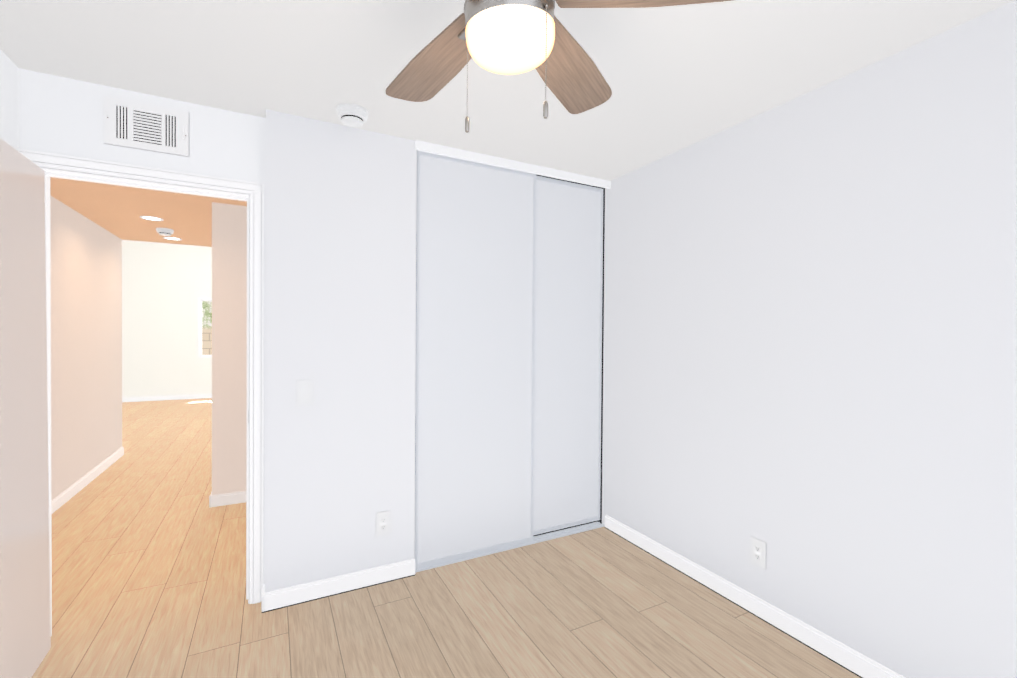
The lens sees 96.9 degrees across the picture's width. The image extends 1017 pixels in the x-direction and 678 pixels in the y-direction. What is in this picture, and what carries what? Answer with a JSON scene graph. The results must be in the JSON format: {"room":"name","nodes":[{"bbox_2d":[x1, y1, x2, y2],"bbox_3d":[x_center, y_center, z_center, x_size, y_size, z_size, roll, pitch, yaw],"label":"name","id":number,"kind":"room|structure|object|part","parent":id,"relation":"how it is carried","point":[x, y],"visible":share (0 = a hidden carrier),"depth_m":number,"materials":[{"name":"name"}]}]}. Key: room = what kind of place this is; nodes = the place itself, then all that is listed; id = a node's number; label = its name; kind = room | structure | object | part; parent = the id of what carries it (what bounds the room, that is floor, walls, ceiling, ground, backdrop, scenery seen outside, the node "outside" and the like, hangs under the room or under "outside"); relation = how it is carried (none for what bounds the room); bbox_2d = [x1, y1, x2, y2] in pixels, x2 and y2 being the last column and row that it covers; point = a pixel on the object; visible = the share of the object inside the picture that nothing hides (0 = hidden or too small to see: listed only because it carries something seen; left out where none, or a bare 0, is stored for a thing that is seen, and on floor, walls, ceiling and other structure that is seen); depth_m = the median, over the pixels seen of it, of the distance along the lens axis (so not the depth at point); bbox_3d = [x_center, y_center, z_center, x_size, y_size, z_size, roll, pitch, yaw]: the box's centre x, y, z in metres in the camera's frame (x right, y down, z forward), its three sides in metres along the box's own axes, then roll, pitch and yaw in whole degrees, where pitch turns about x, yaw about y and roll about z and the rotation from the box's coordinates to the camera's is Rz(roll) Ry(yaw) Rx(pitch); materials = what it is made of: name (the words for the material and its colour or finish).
{"room":"empty bedroom","nodes":[
{"label":"empty bedroom","id":0,"kind":"room"},
{"bbox_2d":[0,49,18,150],"bbox_3d":[-1.368,0.125,0.486,0.120,2.440,3.295,0,1,-28],"label":"wall","id":1,"kind":"structure","parent":0,"point":[9,103],"depth_m":1.79,"materials":[{"name":"white paint"}]},
{"bbox_2d":[18,68,265,583],"bbox_3d":[-1.656,0.106,2.128,0.897,2.440,0.120,0,1,-28],"label":"wall","id":2,"kind":"structure","parent":0,"point":[61,115],"depth_m":2.02,"materials":[{"name":"white paint"}]},
{"bbox_2d":[0,138,50,677],"bbox_3d":[-1.771,0.310,1.556,0.161,2.018,0.772,0,1,-29],"label":"bedroom door","id":3,"kind":"structure","parent":2,"relation":"in","point":[25,635],"depth_m":1.70,"materials":[{"name":"white wood"}]},
{"bbox_2d":[18,149,263,635],"bbox_3d":[-1.665,0.272,2.126,0.899,2.107,0.154,0,1,-28],"label":"door frame","id":4,"kind":"structure","parent":2,"relation":"attached to","point":[256,267],"depth_m":2.24,"materials":[{"name":"white wood"}]},
{"bbox_2d":[104,96,189,156],"bbox_3d":[-1.637,-0.962,2.044,0.311,0.210,0.019,0,1,-28],"label":"air vent","id":5,"kind":"object","parent":2,"relation":"in","point":[140,126],"visible":1,"depth_m":2.04,"materials":[{"name":"white metal"}]},
{"bbox_2d":[50,195,246,500],"bbox_3d":[-2.146,0.120,3.930,3.010,2.365,3.765,0,1,-28],"label":"wall","id":6,"kind":"structure","parent":0,"point":[86,345],"depth_m":3.61,"materials":[{"name":"white paint"}]},
{"bbox_2d":[51,447,123,513],"bbox_3d":[-3.402,1.255,3.354,0.014,0.088,3.645,0,1,-28],"label":"baseboard","id":7,"kind":"structure","parent":6,"relation":"attached to","point":[62,498],"depth_m":3.92,"materials":[{"name":"white wood"}]},
{"bbox_2d":[211,491,245,506],"bbox_3d":[-2.136,1.263,3.595,0.380,0.088,0.014,0,1,-28],"label":"baseboard","id":8,"kind":"structure","parent":6,"relation":"attached to","point":[235,497],"depth_m":3.55,"materials":[{"name":"white wood"}]},
{"bbox_2d":[50,177,246,246],"bbox_3d":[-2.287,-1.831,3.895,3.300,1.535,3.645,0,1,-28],"label":"ceiling","id":9,"kind":"structure","parent":0,"point":[118,211],"depth_m":3.70,"materials":[{"name":"white paint"}]},
{"bbox_2d":[140,216,162,220],"bbox_3d":[-3.161,-1.067,3.992,0.168,0.005,0.168,0,1,-28],"label":"recessed light","id":10,"kind":"object","parent":9,"relation":"in","point":[151,218],"visible":0.96,"depth_m":3.99,"materials":[{"name":"white plastic"}]},
{"bbox_2d":[156,228,173,235],"bbox_3d":[-3.372,-1.048,4.424,0.143,0.059,0.143,0,1,-28],"label":"smoke detector","id":11,"kind":"object","parent":9,"relation":"attached to","point":[165,231],"visible":1,"depth_m":4.38,"materials":[{"name":"white plastic"}]},
{"bbox_2d":[163,237,181,239],"bbox_3d":[-3.615,-1.080,4.849,0.168,0.005,0.168,0,1,-28],"label":"recessed light","id":12,"kind":"object","parent":9,"relation":"in","point":[171,238],"visible":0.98,"depth_m":4.84,"materials":[{"name":"white plastic"}]},
{"bbox_2d":[122,240,211,397],"bbox_3d":[-5.546,-0.685,9.669,7.140,3.800,0.120,0,1,-28],"label":"wall","id":13,"kind":"structure","parent":0,"point":[165,286],"depth_m":8.92,"materials":[{"name":"white paint"}]},
{"bbox_2d":[122,394,211,401],"bbox_3d":[-5.529,1.172,9.630,6.900,0.088,0.014,0,1,-28],"label":"baseboard","id":14,"kind":"structure","parent":13,"relation":"attached to","point":[157,398],"depth_m":8.96,"materials":[{"name":"white wood"}]},
{"bbox_2d":[198,298,211,357],"bbox_3d":[-5.650,-0.224,9.586,1.580,1.240,0.082,0,1,-28],"label":"window","id":15,"kind":"structure","parent":13,"relation":"in","point":[200,300],"depth_m":9.23,"materials":[{"name":"white"}]},
{"bbox_2d":[265,109,416,591],"bbox_3d":[-0.904,0.108,2.464,0.746,2.440,0.223,0,1,-28],"label":"wall","id":16,"kind":"structure","parent":0,"point":[340,294],"depth_m":2.35,"materials":[{"name":"white paint"}]},
{"bbox_2d":[296,379,313,405],"bbox_3d":[-1.026,0.272,2.271,0.080,0.132,0.010,0,1,-28],"label":"light switch","id":17,"kind":"object","parent":16,"relation":"attached to","point":[304,392],"visible":1,"depth_m":2.27,"materials":[{"name":"white plastic"}]},
{"bbox_2d":[262,558,414,611],"bbox_3d":[-0.868,1.285,2.376,0.760,0.088,0.032,0,1,-28],"label":"baseboard","id":18,"kind":"structure","parent":16,"relation":"attached to","point":[300,593],"depth_m":2.34,"materials":[{"name":"white wood"}]},
{"bbox_2d":[376,510,390,536],"bbox_3d":[-0.684,1.009,2.462,0.080,0.132,0.010,0,1,-28],"label":"outlet","id":19,"kind":"object","parent":16,"relation":"attached to","point":[383,522],"visible":1,"depth_m":2.46,"materials":[{"name":"white plastic"}]},
{"bbox_2d":[415,151,602,568],"bbox_3d":[0.066,0.123,2.907,1.368,2.392,0.056,0,1,-28],"label":"sliding doors","id":20,"kind":"structure","parent":16,"relation":"in","point":[509,345],"depth_m":2.83,"materials":[{"name":"white wood"}]},
{"bbox_2d":[415,188,604,571],"bbox_3d":[0.066,0.126,2.907,1.383,2.410,0.096,0,1,-28],"label":"trim","id":21,"kind":"structure","parent":16,"relation":"attached to","point":[565,532],"depth_m":3.11,"materials":[{"name":"white metal"}]},
{"bbox_2d":[415,140,610,188],"bbox_3d":[0.073,-1.084,2.884,1.395,0.050,0.112,0,1,-28],"label":"trim","id":22,"kind":"structure","parent":16,"relation":"attached to","point":[447,151],"depth_m":2.79,"materials":[{"name":"white wood"}]},
{"bbox_2d":[31,398,859,677],"bbox_3d":[-3.074,1.327,5.705,8.000,0.100,14.090,0,1,-28],"label":"floor","id":23,"kind":"structure","parent":0,"point":[148,548],"depth_m":2.22,"materials":[{"name":"brown wood"}]},
{"bbox_2d":[0,0,1014,180],"bbox_3d":[-0.092,-1.155,1.445,3.266,0.120,3.840,0,1,-28],"label":"ceiling","id":24,"kind":"structure","parent":0,"point":[678,77],"depth_m":1.77,"materials":[{"name":"white paint"}]},
{"bbox_2d":[336,103,367,126],"bbox_3d":[-0.759,-1.077,2.190,0.150,0.062,0.150,0,1,-28],"label":"smoke detector","id":25,"kind":"object","parent":24,"relation":"attached to","point":[351,115],"visible":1,"depth_m":2.15,"materials":[{"name":"white plastic"}]},
{"bbox_2d":[385,0,733,132],"bbox_3d":[-0.029,-0.810,1.145,1.100,0.562,1.121,0,1,-28],"label":"ceiling fan","id":26,"kind":"object","parent":24,"relation":"hanging from","point":[508,37],"visible":1,"depth_m":1.22,"materials":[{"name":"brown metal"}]},
{"label":"blade","id":27,"kind":"part","parent":26,"relation":"part of","materials":[{"name":"brown wood"}]},
{"bbox_3d":[0.006,-0.751,1.164,0.229,0.091,0.229,-7,10,-27],"label":"globe","id":28,"kind":"part","parent":26,"relation":"part of"},
{"bbox_3d":[0.187,-0.860,1.441,0.169,0.006,0.467,-8,-9,31],"label":"blade","id":29,"kind":"part","parent":26,"relation":"part of","materials":[{"name":"brown wood"}]},
{"bbox_3d":[0.337,-0.855,1.063,0.467,0.006,0.169,5,-6,14],"label":"blade","id":30,"kind":"part","parent":26,"relation":"part of","materials":[{"name":"brown wood"}]},
{"bbox_2d":[533,521,596,535],"bbox_3d":[0.044,0.128,2.948,1.383,2.405,0.002,0,1,-28],"label":"trim","id":31,"kind":"structure","parent":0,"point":[564,528],"depth_m":3.15,"materials":[{"name":"black"}]},
{"bbox_2d":[602,0,1016,677],"bbox_3d":[1.291,0.128,2.190,0.120,2.440,3.840,0,1,-28],"label":"wall","id":32,"kind":"structure","parent":0,"point":[810,338],"depth_m":1.86,"materials":[{"name":"white paint"}]},
{"bbox_2d":[262,515,904,677],"bbox_3d":[0.431,1.306,1.389,2.143,0.088,2.952,0,1,-28],"label":"baseboard","id":33,"kind":"structure","parent":32,"relation":"attached to","point":[853,660],"depth_m":2.18,"materials":[{"name":"white wood"}]},
{"bbox_2d":[751,536,766,569],"bbox_3d":[1.214,1.041,2.193,0.010,0.132,0.080,0,1,-28],"label":"outlet","id":34,"kind":"object","parent":32,"relation":"attached to","point":[758,552],"visible":1,"depth_m":2.19,"materials":[{"name":"white plastic"}]},
{"label":"outside","id":35,"kind":"structure","parent":0,"visible":0},
{"bbox_2d":[202,301,211,354],"bbox_3d":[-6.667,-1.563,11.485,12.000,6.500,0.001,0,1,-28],"label":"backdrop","id":36,"kind":"structure","parent":35,"point":[206,327],"depth_m":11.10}
]}

